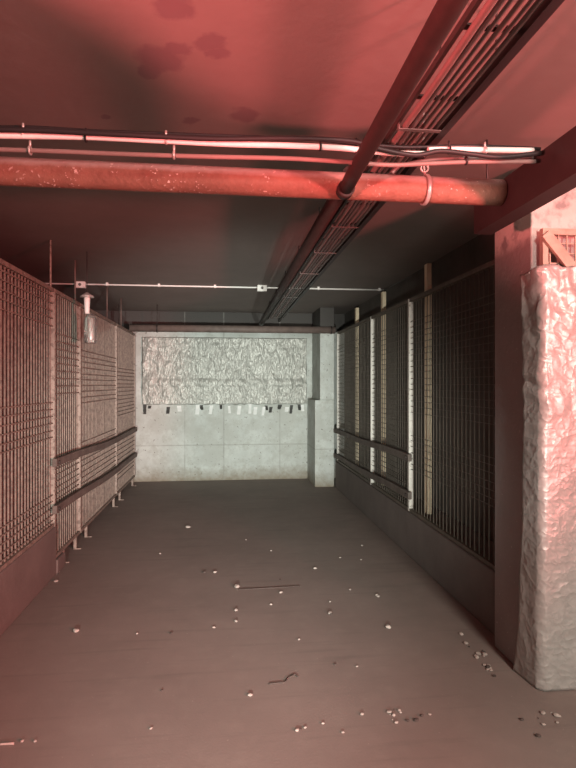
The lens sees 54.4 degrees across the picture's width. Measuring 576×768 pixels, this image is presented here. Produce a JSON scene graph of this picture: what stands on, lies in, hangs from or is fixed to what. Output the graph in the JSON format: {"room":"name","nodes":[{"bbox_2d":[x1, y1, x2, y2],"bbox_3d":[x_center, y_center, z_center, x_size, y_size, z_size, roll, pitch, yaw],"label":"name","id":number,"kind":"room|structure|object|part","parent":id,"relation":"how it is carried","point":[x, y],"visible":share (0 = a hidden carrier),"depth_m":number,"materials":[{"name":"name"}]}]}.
{"room":"parking garage","nodes":[
{"label":"parking garage","id":0,"kind":"room"},
{"bbox_2d":[94,310,344,481],"bbox_3d":[-1.001,0.190,8.894,10.400,2.620,0.300,0,0,-6],"label":"wall","id":1,"kind":"structure","parent":0,"point":[185,445],"depth_m":8.75,"materials":[{"name":"concrete"}]},
{"bbox_2d":[195,405,199,414],"bbox_3d":[-1.402,0.401,8.686,0.079,0.155,0.029,0,0,-6],"label":"scrap","id":2,"kind":"object","parent":1,"relation":"attached to","point":[197,410],"visible":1,"depth_m":8.68,"materials":[{"name":"white paper"}]},
{"bbox_2d":[141,337,306,404],"bbox_3d":[-0.970,-0.196,8.697,2.556,1.047,0.042,0,0,-6],"label":"sheet","id":3,"kind":"object","parent":1,"relation":"attached to","point":[175,370],"visible":1,"depth_m":8.70,"materials":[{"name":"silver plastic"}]},
{"bbox_2d":[237,406,240,414],"bbox_3d":[-0.764,0.412,8.758,0.070,0.140,0.029,0,0,-6],"label":"scrap","id":4,"kind":"object","parent":1,"relation":"attached to","point":[238,407],"visible":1,"depth_m":8.75,"materials":[{"name":"white paper"}]},
{"bbox_2d":[307,307,333,486],"bbox_3d":[0.492,0.190,8.531,0.285,2.620,0.754,0,0,-6],"label":"pillar","id":5,"kind":"structure","parent":1,"relation":"attached to","point":[320,409],"depth_m":8.16,"materials":[{"name":"concrete"}]},
{"bbox_2d":[0,478,575,767],"bbox_3d":[-0.285,1.600,2.534,10.400,0.200,13.100,0,0,-6],"label":"floor","id":6,"kind":"structure","parent":0,"point":[92,696],"depth_m":3.06,"materials":[{"name":"concrete"}]},
{"bbox_2d":[0,742,13,745],"bbox_3d":[-1.182,1.494,2.324,0.087,0.009,0.012,0,0,-6],"label":"splinter","id":7,"kind":"object","parent":6,"relation":"on","point":[4,743],"visible":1,"depth_m":2.32,"materials":[{"name":"wood"}]},
{"bbox_2d":[0,527,55,635],"bbox_3d":[-1.715,1.310,2.720,0.160,0.380,3.389,0,0,-6],"label":"kerb","id":8,"kind":"object","parent":6,"relation":"on","point":[23,579],"visible":0.76,"depth_m":3.75,"materials":[{"name":"concrete"}]},
{"bbox_2d":[0,258,54,571],"bbox_3d":[-1.682,0.184,2.749,0.072,1.869,3.340,0,0,-6],"label":"screen","id":9,"kind":"object","parent":8,"relation":"on","point":[24,301],"visible":0.98,"depth_m":3.84,"materials":[{"name":"grey metal"}]},
{"bbox_3d":[-1.668,1.107,2.751,0.040,0.025,3.299,0,0,-6],"label":"frame rail","id":10,"kind":"part","parent":9,"relation":"part of","materials":[{"name":"beige metal"}]},
{"bbox_3d":[-1.668,-0.735,2.751,0.040,0.030,3.299,0,0,-6],"label":"frame rail","id":11,"kind":"part","parent":9,"relation":"part of","materials":[{"name":"beige metal"}]},
{"bbox_3d":[-1.854,0.184,4.401,0.044,1.869,0.019,0,0,-6],"label":"post","id":12,"kind":"part","parent":9,"relation":"part of","materials":[{"name":"grey metal"}]},
{"bbox_2d":[56,552,64,573],"bbox_3d":[-1.912,1.444,4.516,0.170,0.112,0.216,0,0,-6],"label":"concrete block","id":13,"kind":"object","parent":6,"relation":"on","point":[60,560],"visible":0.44,"depth_m":4.49,"materials":[{"name":"grey concrete"}]},
{"bbox_2d":[48,289,80,562],"bbox_3d":[-1.899,0.375,4.804,0.100,2.250,0.791,0,0,-6],"label":"screen","id":14,"kind":"object","parent":6,"relation":"on","point":[65,305],"visible":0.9,"depth_m":4.80,"materials":[{"name":"metal"}]},
{"bbox_3d":[-1.899,-0.735,4.805,0.040,0.030,0.750,0,0,-6],"label":"frame rail","id":15,"kind":"part","parent":14,"relation":"part of","materials":[{"name":"beige metal"}]},
{"bbox_3d":[-1.899,1.367,4.805,0.040,0.025,0.750,0,0,-6],"label":"frame rail","id":16,"kind":"part","parent":14,"relation":"part of","materials":[{"name":"beige metal"}]},
{"bbox_3d":[-1.933,1.436,5.088,0.025,0.112,0.018,0,0,-6],"label":"leg","id":17,"kind":"part","parent":14,"relation":"part of","materials":[{"name":"grey metal"}]},
{"bbox_3d":[-1.942,0.315,5.188,0.044,2.130,0.019,0,0,-6],"label":"post","id":18,"kind":"part","parent":14,"relation":"part of","materials":[{"name":"grey metal"}]},
{"bbox_2d":[75,304,117,536],"bbox_3d":[-2.042,0.375,6.073,0.100,2.250,1.760,0,0,-6],"label":"screen","id":19,"kind":"object","parent":6,"relation":"on","point":[98,360],"visible":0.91,"depth_m":5.98,"materials":[{"name":"grey metal"}]},
{"bbox_2d":[52,452,136,513],"bbox_3d":[-2.011,1.002,6.276,0.046,0.133,3.976,0,0,-6],"label":"guard rail","id":20,"kind":"object","parent":19,"relation":"attached to","point":[71,498],"visible":1,"depth_m":5.31,"materials":[{"name":"metal"}]},
{"bbox_2d":[52,427,136,466],"bbox_3d":[-2.011,0.638,6.276,0.046,0.127,3.976,0,0,-6],"label":"guard rail","id":21,"kind":"object","parent":19,"relation":"attached to","point":[65,458],"visible":1,"depth_m":5.30,"materials":[{"name":"metal"}]},
{"bbox_3d":[-2.042,1.367,6.074,0.040,0.025,1.719,0,0,-6],"label":"frame rail","id":22,"kind":"part","parent":19,"relation":"part of","materials":[{"name":"beige metal"}]},
{"bbox_3d":[-2.042,-0.735,6.074,0.040,0.030,1.719,0,0,-6],"label":"frame rail","id":23,"kind":"part","parent":19,"relation":"part of","materials":[{"name":"beige metal"}]},
{"bbox_3d":[-2.139,0.315,6.938,0.044,2.130,0.019,0,0,-6],"label":"post","id":24,"kind":"part","parent":19,"relation":"part of","materials":[{"name":"grey metal"}]},
{"bbox_2d":[117,324,135,499],"bbox_3d":[-2.219,0.375,7.647,0.100,2.250,1.405,0,0,-6],"label":"screen","id":25,"kind":"object","parent":6,"relation":"on","point":[125,338],"visible":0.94,"depth_m":7.62,"materials":[{"name":"grey metal"}]},
{"bbox_3d":[-2.219,1.367,7.647,0.040,0.025,1.364,0,0,-6],"label":"frame rail","id":26,"kind":"part","parent":25,"relation":"part of","materials":[{"name":"beige metal"}]},
{"bbox_3d":[-2.219,-0.735,7.647,0.040,0.030,1.364,0,0,-6],"label":"frame rail","id":27,"kind":"part","parent":25,"relation":"part of","materials":[{"name":"beige metal"}]},
{"bbox_3d":[-2.296,0.315,8.335,0.044,2.130,0.019,0,0,-6],"label":"post","id":28,"kind":"part","parent":25,"relation":"part of","materials":[{"name":"grey metal"}]},
{"bbox_2d":[238,586,299,589],"bbox_3d":[-0.137,1.496,4.109,0.459,0.006,0.014,0,0,-9],"label":"stick","id":29,"kind":"object","parent":6,"relation":"on","point":[285,586],"visible":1,"depth_m":4.10,"materials":[{"name":"brown wood"}]},
{"bbox_2d":[269,674,297,684],"bbox_3d":[-0.020,1.496,2.827,0.165,0.006,0.037,0,0,-36],"label":"wire","id":30,"kind":"object","parent":6,"relation":"on","point":[293,674],"visible":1,"depth_m":2.80,"materials":[{"name":"black metal"}]},
{"bbox_2d":[335,461,494,635],"bbox_3d":[1.114,1.310,5.690,0.307,0.380,4.940,0,0,-6],"label":"wall","id":31,"kind":"structure","parent":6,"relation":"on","point":[465,577],"depth_m":4.37,"materials":[{"name":"concrete"}]},
{"bbox_2d":[337,317,369,483],"bbox_3d":[0.832,0.184,7.189,0.044,1.869,1.864,0,0,-6],"label":"screen","id":32,"kind":"object","parent":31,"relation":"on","point":[347,330],"visible":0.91,"depth_m":7.31,"materials":[{"name":"grey metal"}]},
{"bbox_3d":[0.729,0.184,8.101,0.044,1.869,0.029,0,0,-6],"label":"post","id":33,"kind":"part","parent":32,"relation":"part of","materials":[{"name":"white metal"}]},
{"bbox_3d":[0.833,1.107,7.175,0.040,0.025,1.833,0,0,-6],"label":"frame rail","id":34,"kind":"part","parent":32,"relation":"part of","materials":[{"name":"brown metal"}]},
{"bbox_3d":[0.833,-0.735,7.175,0.040,0.030,1.833,0,0,-6],"label":"frame rail","id":35,"kind":"part","parent":32,"relation":"part of","materials":[{"name":"brown metal"}]},
{"bbox_2d":[355,308,358,464],"bbox_3d":[0.915,0.055,7.428,0.040,2.127,0.070,0,0,-6],"label":"strip","id":36,"kind":"object","parent":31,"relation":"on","point":[356,309],"visible":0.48,"depth_m":7.39,"materials":[{"name":"beige wood"}]},
{"bbox_2d":[381,292,385,485],"bbox_3d":[1.055,0.051,6.186,0.040,2.135,0.070,0,0,-6],"label":"strip","id":37,"kind":"object","parent":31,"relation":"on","point":[383,294],"visible":0.56,"depth_m":6.15,"materials":[{"name":"beige wood"}]},
{"bbox_2d":[370,300,407,509],"bbox_3d":[1.009,0.184,5.609,0.044,1.869,1.272,0,0,-6],"label":"screen","id":38,"kind":"object","parent":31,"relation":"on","point":[373,346],"visible":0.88,"depth_m":5.76,"materials":[{"name":"metal"}]},
{"bbox_3d":[0.940,0.184,6.227,0.044,1.869,0.029,0,0,-6],"label":"post","id":39,"kind":"part","parent":38,"relation":"part of","materials":[{"name":"grey metal"}]},
{"bbox_3d":[1.011,1.107,5.595,0.040,0.025,1.241,0,0,-6],"label":"frame rail","id":40,"kind":"part","parent":38,"relation":"part of","materials":[{"name":"brown metal"}]},
{"bbox_3d":[1.011,-0.735,5.595,0.040,0.030,1.241,0,0,-6],"label":"frame rail","id":41,"kind":"part","parent":38,"relation":"part of","materials":[{"name":"brown metal"}]},
{"bbox_2d":[424,263,431,514],"bbox_3d":[1.208,0.042,4.830,0.040,2.154,0.070,0,0,-6],"label":"strip","id":42,"kind":"object","parent":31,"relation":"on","point":[427,267],"visible":0.74,"depth_m":4.80,"materials":[{"name":"beige wood"}]},
{"bbox_2d":[408,259,494,569],"bbox_3d":[1.177,0.184,4.119,0.044,1.869,1.683,0,0,-6],"label":"screen","id":43,"kind":"object","parent":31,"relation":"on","point":[487,266],"visible":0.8,"depth_m":4.07,"materials":[{"name":"grey metal"}]},
{"bbox_2d":[334,453,411,499],"bbox_3d":[0.862,1.002,6.494,0.046,0.134,3.337,0,0,-6],"label":"guard rail","id":44,"kind":"object","parent":43,"relation":"attached to","point":[397,488],"visible":1,"depth_m":5.80,"materials":[{"name":"metal"}]},
{"bbox_2d":[334,428,411,461],"bbox_3d":[0.862,0.657,6.494,0.046,0.104,3.337,0,0,-6],"label":"guard rail","id":45,"kind":"object","parent":43,"relation":"attached to","point":[401,454],"visible":1,"depth_m":5.78,"materials":[{"name":"metal"}]},
{"bbox_3d":[1.084,0.184,4.941,0.044,1.869,0.029,0,0,-6],"label":"post","id":46,"kind":"part","parent":43,"relation":"part of","materials":[{"name":"grey metal"}]},
{"bbox_3d":[1.179,1.107,4.105,0.040,0.025,1.652,0,0,-6],"label":"frame rail","id":47,"kind":"part","parent":43,"relation":"part of","materials":[{"name":"brown metal"}]},
{"bbox_3d":[1.179,-0.735,4.105,0.040,0.030,1.652,0,0,-6],"label":"frame rail","id":48,"kind":"part","parent":43,"relation":"part of","materials":[{"name":"brown metal"}]},
{"bbox_2d":[540,228,575,265],"bbox_3d":[1.922,0.366,2.848,1.344,2.268,0.030,0,0,-6],"label":"screen","id":49,"kind":"object","parent":6,"relation":"on","point":[557,232],"visible":0.12,"depth_m":2.77,"materials":[{"name":"beige wood"}]},
{"bbox_3d":[1.268,0.381,2.774,0.028,2.238,0.030,0,0,-6],"label":"post","id":50,"kind":"part","parent":49,"relation":"part of","materials":[{"name":"beige wood"}]},
{"bbox_2d":[513,264,575,690],"bbox_3d":[1.835,0.457,2.886,1.298,2.079,0.234,0,0,-6],"label":"sheet","id":51,"kind":"object","parent":49,"relation":"hanging from","point":[545,654],"visible":1,"depth_m":2.74,"materials":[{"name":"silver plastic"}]},
{"bbox_3d":[1.922,-0.753,2.848,1.344,0.030,0.030,0,0,-6],"label":"frame rail","id":52,"kind":"part","parent":49,"relation":"part of","materials":[{"name":"beige wood"}]},
{"bbox_2d":[541,230,575,266],"bbox_3d":[1.362,-0.618,2.757,0.241,0.272,0.022,0,0,-6],"label":"plank","id":53,"kind":"object","parent":49,"relation":"attached to","point":[549,238],"visible":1,"depth_m":2.74,"materials":[{"name":"beige wood"}]},
{"bbox_2d":[0,0,575,313],"bbox_3d":[-0.285,-1.220,2.534,10.400,0.200,13.100,0,0,-6],"label":"ceiling","id":54,"kind":"structure","parent":0,"point":[323,68],"depth_m":2.38,"materials":[{"name":"grey concrete"}]},
{"bbox_2d":[49,240,51,286],"bbox_3d":[-1.849,-0.935,4.360,0.016,0.370,0.014,0,0,-6],"label":"rod","id":55,"kind":"object","parent":54,"relation":"hanging from","point":[50,241],"visible":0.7,"depth_m":4.36,"materials":[{"name":"grey metal"}]},
{"bbox_2d":[74,260,75,299],"bbox_3d":[-1.929,-0.935,5.072,0.016,0.370,0.014,0,0,-6],"label":"rod","id":56,"kind":"object","parent":54,"relation":"hanging from","point":[74,260],"visible":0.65,"depth_m":5.07,"materials":[{"name":"grey metal"}]},
{"bbox_2d":[76,281,85,287],"bbox_3d":[-2.271,-1.085,6.128,0.110,0.070,0.062,0,0,-6],"label":"junction box","id":57,"kind":"object","parent":54,"relation":"attached to","point":[79,284],"visible":0.8,"depth_m":6.10,"materials":[{"name":"white plastic"}]},
{"bbox_2d":[80,292,96,343],"bbox_3d":[-1.688,-0.732,4.741,0.143,0.775,0.116,0,0,-6],"label":"hanging lamp","id":58,"kind":"object","parent":54,"relation":"hanging from","point":[90,321],"visible":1,"depth_m":4.71,"materials":[{"name":"glass"}]},
{"bbox_2d":[106,287,107,317],"bbox_3d":[-2.084,-0.935,6.447,0.016,0.370,0.014,0,0,-6],"label":"rod","id":59,"kind":"object","parent":54,"relation":"hanging from","point":[106,287],"visible":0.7,"depth_m":6.44,"materials":[{"name":"metal"}]},
{"bbox_2d":[120,298,121,325],"bbox_3d":[-2.182,-0.935,7.315,0.016,0.370,0.014,0,0,-6],"label":"rod","id":60,"kind":"object","parent":54,"relation":"hanging from","point":[120,298],"visible":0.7,"depth_m":7.31,"materials":[{"name":"metal"}]},
{"bbox_2d":[118,304,335,333],"bbox_3d":[-0.848,-0.922,8.005,3.088,0.396,0.124,0,0,-6],"label":"pipe","id":61,"kind":"object","parent":54,"relation":"hanging from","point":[157,328],"visible":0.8,"depth_m":7.97,"materials":[{"name":"metal"}]},
{"bbox_2d":[46,275,412,290],"bbox_3d":[-1.417,-1.104,5.820,5.286,0.032,0.925,0,0,-6],"label":"conduit","id":62,"kind":"object","parent":54,"relation":"attached to","point":[106,284],"visible":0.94,"depth_m":6.30,"materials":[{"name":"white plastic"}]},
{"bbox_2d":[0,112,506,205],"bbox_3d":[-0.971,-0.929,2.135,3.749,0.383,0.126,0,0,-6],"label":"pipe","id":63,"kind":"object","parent":54,"relation":"attached to","point":[425,189],"visible":0.88,"depth_m":2.18,"materials":[{"name":"metal"}]},
{"bbox_2d":[336,0,468,199],"bbox_3d":[0.342,-0.768,1.071,0.068,0.070,2.338,0,0,-6],"label":"pipe","id":64,"kind":"object","parent":63,"relation":"attached to","point":[445,13],"visible":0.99,"depth_m":1.41,"materials":[{"name":"grey metal"}]},
{"bbox_2d":[0,132,423,156],"bbox_3d":[-0.289,-0.821,1.910,1.566,0.036,0.021,0,0,-6],"label":"conduit","id":65,"kind":"object","parent":64,"relation":"attached to","point":[3,135],"visible":0.77,"depth_m":1.90,"materials":[{"name":"white plastic"}]},
{"bbox_2d":[0,127,540,159],"bbox_3d":[-0.072,-0.826,1.912,1.979,0.058,0.018,0,0,-6],"label":"cable","id":66,"kind":"object","parent":65,"relation":"attached to","point":[2,129],"visible":0.95,"depth_m":1.90,"materials":[{"name":"white plastic"}]},
{"bbox_2d":[0,147,535,166],"bbox_3d":[-0.083,-0.790,1.933,1.982,0.060,0.016,0,0,-6],"label":"cable","id":67,"kind":"object","parent":64,"relation":"attached to","point":[2,149],"visible":0.98,"depth_m":1.92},
{"bbox_2d":[27,140,31,154],"bbox_3d":[-0.851,-0.778,1.847,0.008,0.048,0.031,0,0,-6],"label":"clip","id":68,"kind":"object","parent":67,"relation":"attached to","point":[29,146],"visible":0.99,"depth_m":1.84,"materials":[{"name":"metal"}]},
{"bbox_2d":[173,145,174,159],"bbox_3d":[-0.387,-0.785,1.899,0.008,0.048,0.031,0,0,-6],"label":"clip","id":69,"kind":"object","parent":67,"relation":"attached to","point":[173,145],"visible":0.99,"depth_m":1.89,"materials":[{"name":"metal"}]},
{"bbox_3d":[0.559,-0.989,2.301,0.040,0.263,0.021,0,0,-6],"label":"clamp rod","id":70,"kind":"part","parent":63,"relation":"part of","materials":[{"name":"metal"}]},
{"bbox_2d":[257,285,266,291],"bbox_3d":[-0.295,-1.085,6.350,0.110,0.070,0.062,0,0,-6],"label":"junction box","id":71,"kind":"object","parent":54,"relation":"attached to","point":[260,288],"visible":1,"depth_m":6.33,"materials":[{"name":"white plastic"}]},
{"bbox_2d":[267,0,564,321],"bbox_3d":[0.263,-0.999,3.753,0.185,0.242,8.400,0,0,-6],"label":"cable tray","id":72,"kind":"object","parent":54,"relation":"hanging from","point":[547,8],"visible":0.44,"depth_m":1.70,"materials":[{"name":"black metal"}]},
{"bbox_2d":[0,125,540,150],"bbox_3d":[-0.075,-0.859,1.964,2.032,0.040,0.014,0,0,-6],"label":"cable","id":73,"kind":"object","parent":72,"relation":"attached to","point":[154,132],"visible":0.47,"depth_m":1.95,"materials":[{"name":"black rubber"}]},
{"bbox_2d":[259,166,348,325],"bbox_3d":[-0.067,-0.900,5.376,0.072,0.070,6.000,0,0,-6],"label":"pipe","id":74,"kind":"object","parent":72,"relation":"attached to","point":[331,206],"visible":0.66,"depth_m":3.56,"materials":[{"name":"grey metal"}]},
{"bbox_2d":[331,223,357,228],"bbox_3d":[0.319,-0.888,3.138,0.150,0.024,0.018,0,0,-6],"label":"cable tie","id":75,"kind":"object","parent":72,"relation":"attached to","point":[332,226],"visible":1,"depth_m":3.13,"materials":[{"name":"plastic"}]},
{"bbox_2d":[271,0,497,318],"bbox_3d":[0.218,-0.890,3.587,0.027,0.023,7.980,0,0,-6],"label":"cable","id":76,"kind":"object","parent":72,"relation":"in","point":[489,4],"visible":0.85,"depth_m":1.69,"materials":[{"name":"grey plastic"}]},
{"bbox_2d":[273,0,506,317],"bbox_3d":[0.243,-0.893,3.590,0.021,0.018,7.980,0,0,-6],"label":"cable","id":77,"kind":"object","parent":72,"relation":"in","point":[500,3],"visible":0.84,"depth_m":1.71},
{"bbox_2d":[274,0,513,317],"bbox_3d":[0.264,-0.895,3.592,0.017,0.014,7.980,0,0,-6],"label":"cable","id":78,"kind":"object","parent":72,"relation":"in","point":[507,5],"visible":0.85,"depth_m":1.71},
{"bbox_2d":[276,0,525,317],"bbox_3d":[0.286,-0.893,3.595,0.022,0.018,7.980,0,0,-6],"label":"cable","id":79,"kind":"object","parent":72,"relation":"in","point":[519,3],"visible":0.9,"depth_m":1.70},
{"bbox_2d":[278,0,534,317],"bbox_3d":[0.308,-0.895,3.597,0.018,0.014,7.980,0,0,-6],"label":"cable","id":80,"kind":"object","parent":72,"relation":"in","point":[529,3],"visible":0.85,"depth_m":1.69,"materials":[{"name":"black rubber"}]},
{"bbox_2d":[279,0,543,317],"bbox_3d":[0.330,-0.893,3.599,0.022,0.018,7.980,0,0,-6],"label":"cable","id":81,"kind":"object","parent":72,"relation":"in","point":[537,3],"visible":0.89,"depth_m":1.70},
{"bbox_2d":[397,122,440,132],"bbox_3d":[0.454,-0.888,1.937,0.150,0.024,0.018,0,0,-6],"label":"bracket","id":82,"kind":"object","parent":72,"relation":"attached to","point":[398,124],"visible":1,"depth_m":1.93,"materials":[{"name":"grey metal"}]},
{"bbox_2d":[427,147,534,152],"bbox_3d":[0.700,-0.848,2.031,0.400,0.038,0.021,0,0,-6],"label":"conduit","id":83,"kind":"object","parent":72,"relation":"attached to","point":[472,149],"visible":0.65,"depth_m":2.03,"materials":[{"name":"white plastic"}]},
{"bbox_2d":[391,156,533,173],"bbox_3d":[0.640,-0.801,2.049,0.543,0.088,0.012,0,0,-6],"label":"cable","id":84,"kind":"object","parent":83,"relation":"attached to","point":[532,157],"visible":0.57,"depth_m":2.04,"materials":[{"name":"plastic"}]},
{"bbox_2d":[474,126,575,234],"bbox_3d":[0.961,-0.909,2.171,0.085,0.421,0.900,0,0,-6],"label":"beam","id":85,"kind":"structure","parent":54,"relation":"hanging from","point":[530,187],"depth_m":2.13,"materials":[{"name":"grey concrete"}]},
{"bbox_2d":[345,233,494,541],"bbox_3d":[1.325,0.190,6.111,0.200,2.620,5.750,0,0,-6],"label":"wall","id":86,"kind":"structure","parent":0,"point":[480,250],"depth_m":5.01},
{"bbox_2d":[495,188,575,663],"bbox_3d":[1.410,0.190,3.032,0.420,2.620,0.390,0,0,-6],"label":"pillar","id":87,"kind":"structure","parent":86,"relation":"attached to","point":[517,245],"depth_m":3.01,"materials":[{"name":"concrete"}]}
]}

